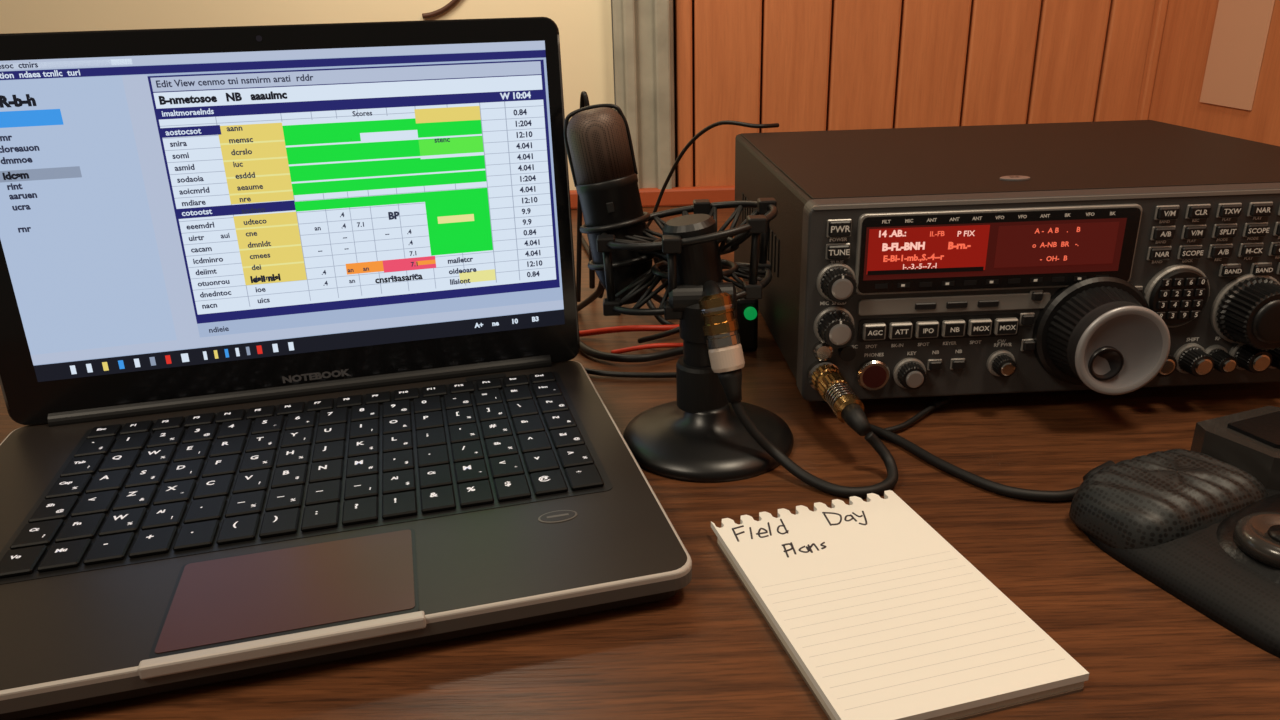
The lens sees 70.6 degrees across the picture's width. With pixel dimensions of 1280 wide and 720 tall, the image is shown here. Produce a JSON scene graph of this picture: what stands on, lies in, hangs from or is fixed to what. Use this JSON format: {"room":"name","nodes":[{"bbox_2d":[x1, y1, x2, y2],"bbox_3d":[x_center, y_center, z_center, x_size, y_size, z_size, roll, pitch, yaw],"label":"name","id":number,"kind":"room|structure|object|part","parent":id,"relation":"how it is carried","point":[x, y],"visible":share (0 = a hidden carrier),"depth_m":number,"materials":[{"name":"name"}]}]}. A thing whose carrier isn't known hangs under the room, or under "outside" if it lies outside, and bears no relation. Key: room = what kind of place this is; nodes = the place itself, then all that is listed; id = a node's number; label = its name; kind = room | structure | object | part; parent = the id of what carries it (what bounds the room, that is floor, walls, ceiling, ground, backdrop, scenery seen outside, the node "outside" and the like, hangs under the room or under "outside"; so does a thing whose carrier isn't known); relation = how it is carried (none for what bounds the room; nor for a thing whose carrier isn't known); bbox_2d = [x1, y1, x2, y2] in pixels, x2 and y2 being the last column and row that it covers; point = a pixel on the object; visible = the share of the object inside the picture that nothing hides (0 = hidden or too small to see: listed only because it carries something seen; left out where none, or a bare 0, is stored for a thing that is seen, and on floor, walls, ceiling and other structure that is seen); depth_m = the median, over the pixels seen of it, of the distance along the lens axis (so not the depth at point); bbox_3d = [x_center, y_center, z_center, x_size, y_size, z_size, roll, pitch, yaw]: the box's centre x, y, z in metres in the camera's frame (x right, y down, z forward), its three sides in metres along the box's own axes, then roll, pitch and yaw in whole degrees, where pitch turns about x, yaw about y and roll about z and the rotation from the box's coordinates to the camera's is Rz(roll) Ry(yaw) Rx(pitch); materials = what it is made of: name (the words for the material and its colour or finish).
{"room":"amateur radio room","nodes":[
{"label":"amateur radio room","id":0,"kind":"room"},
{"bbox_2d":[0,0,1155,189],"bbox_3d":[-0.398,-0.737,0.942,2.048,1.230,0.060,-2,21,0],"label":"wall","id":1,"kind":"structure","parent":0,"point":[797,65],"depth_m":1.07,"materials":[{"name":"brown wood"}]},
{"bbox_2d":[422,0,458,18],"bbox_3d":[-0.209,-0.442,1.056,0.098,0.078,0.006,-2,21,0],"label":"hanging wire","id":2,"kind":"object","parent":1,"relation":"attached to","point":[452,3],"visible":1,"depth_m":1.06,"materials":[{"name":"brown"}]},
{"bbox_2d":[612,0,674,206],"bbox_3d":[-0.007,-0.746,0.935,0.070,1.230,0.074,-2,21,0],"label":"trim","id":3,"kind":"structure","parent":1,"relation":"attached to","point":[642,29],"depth_m":1.07,"materials":[{"name":"white paint"}]},
{"bbox_2d":[570,185,734,208],"bbox_3d":[-0.153,-0.196,1.115,1.506,0.022,0.015,-2,21,0],"label":"baseboard","id":4,"kind":"structure","parent":1,"relation":"attached to","point":[676,196],"depth_m":1.11,"materials":[{"name":"red wood"}]},
{"bbox_2d":[0,206,1279,719],"bbox_3d":[-0.340,0.032,0.621,1.918,0.030,1.100,-2,21,0],"label":"desk","id":5,"kind":"object","parent":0,"point":[704,651],"depth_m":0.37,"materials":[{"name":"brown wood"}]},
{"bbox_2d":[0,17,691,719],"bbox_3d":[-0.171,-0.030,0.415,0.329,0.228,0.265,-7,22,-13],"label":"laptop","id":6,"kind":"object","parent":5,"relation":"on","point":[289,325],"visible":1,"depth_m":0.49,"materials":[{"name":"black plastic"}]},
{"bbox_3d":[-0.202,-0.078,0.521,0.329,0.216,0.013,-7,18,-13],"label":"lid","id":7,"kind":"part","parent":6,"relation":"part of","materials":[{"name":"metal"}]},
{"bbox_2d":[576,91,682,377],"bbox_3d":[0.000,-0.139,0.753,0.133,0.174,0.398,-2,21,0],"label":"cable bundle","id":8,"kind":"object","parent":5,"relation":"on","point":[669,328],"visible":0.41,"depth_m":0.66,"materials":[{"name":"black rubber"}]},
{"bbox_2d":[564,104,793,482],"bbox_3d":[0.021,-0.044,0.500,0.125,0.181,0.135,-2,21,0],"label":"microphone","id":9,"kind":"object","parent":5,"relation":"on","point":[697,437],"visible":1,"depth_m":0.50,"materials":[{"name":"black metal"}]},
{"bbox_2d":[647,120,778,226],"bbox_3d":[0.049,-0.162,0.856,0.028,0.135,0.183,-21,28,-40],"label":"cable","id":10,"kind":"object","parent":5,"relation":"on","point":[726,122],"visible":0.86,"depth_m":0.82,"materials":[{"name":"black plastic"}]},
{"bbox_2d":[734,285,757,350],"bbox_3d":[0.075,-0.030,0.653,0.016,0.040,0.044,-2,21,0],"label":"hub","id":11,"kind":"object","parent":5,"relation":"on","point":[746,311],"visible":0.73,"depth_m":0.64,"materials":[{"name":"black plastic"}]},
{"bbox_2d":[731,401,897,497],"bbox_3d":[0.089,0.044,0.462,0.087,0.040,0.035,1,22,7],"label":"microphone cable","id":12,"kind":"object","parent":5,"relation":"on","point":[752,429],"visible":1,"depth_m":0.47,"materials":[{"name":"black rubber"}]},
{"bbox_2d":[711,490,1088,719],"bbox_3d":[0.096,0.096,0.372,0.094,0.008,0.137,-7,22,-14],"label":"notepad","id":13,"kind":"object","parent":5,"relation":"on","point":[880,617],"visible":1,"depth_m":0.35,"materials":[{"name":"white paper"}]},
{"bbox_2d":[734,120,1279,435],"bbox_3d":[0.271,-0.076,0.631,0.365,0.130,0.361,-2,21,-2],"label":"radio transceiver","id":14,"kind":"object","parent":5,"relation":"on","point":[1104,257],"visible":1,"depth_m":0.51,"materials":[{"name":"black metal"}]},
{"bbox_3d":[0.276,-0.033,0.507,0.365,0.117,0.052,-2,21,-2],"label":"panel","id":15,"kind":"part","parent":14,"relation":"part of","materials":[{"name":"grey"}]},
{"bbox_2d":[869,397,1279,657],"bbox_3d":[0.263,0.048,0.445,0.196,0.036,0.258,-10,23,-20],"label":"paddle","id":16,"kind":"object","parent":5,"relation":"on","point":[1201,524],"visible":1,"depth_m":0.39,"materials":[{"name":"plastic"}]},
{"bbox_2d":[1069,449,1268,548],"bbox_3d":[0.245,0.062,0.416,0.086,0.025,0.056,-10,23,-20],"label":"grille","id":17,"kind":"object","parent":16,"relation":"attached to","point":[1173,498],"depth_m":0.40,"materials":[{"name":"grey metal"}]},
{"bbox_2d":[1136,0,1279,145],"bbox_3d":[0.622,-0.566,0.430,0.060,1.230,1.160,-2,21,0],"label":"door","id":18,"kind":"structure","parent":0,"point":[1181,32],"depth_m":0.99,"materials":[{"name":"brown wood"}]},
{"bbox_2d":[1200,0,1274,109],"bbox_3d":[0.605,-0.405,0.887,0.002,0.302,0.085,-2,21,0],"label":"paper","id":19,"kind":"object","parent":18,"relation":"attached to","point":[1241,27],"visible":1,"depth_m":0.92,"materials":[{"name":"brown paper"}]}
]}

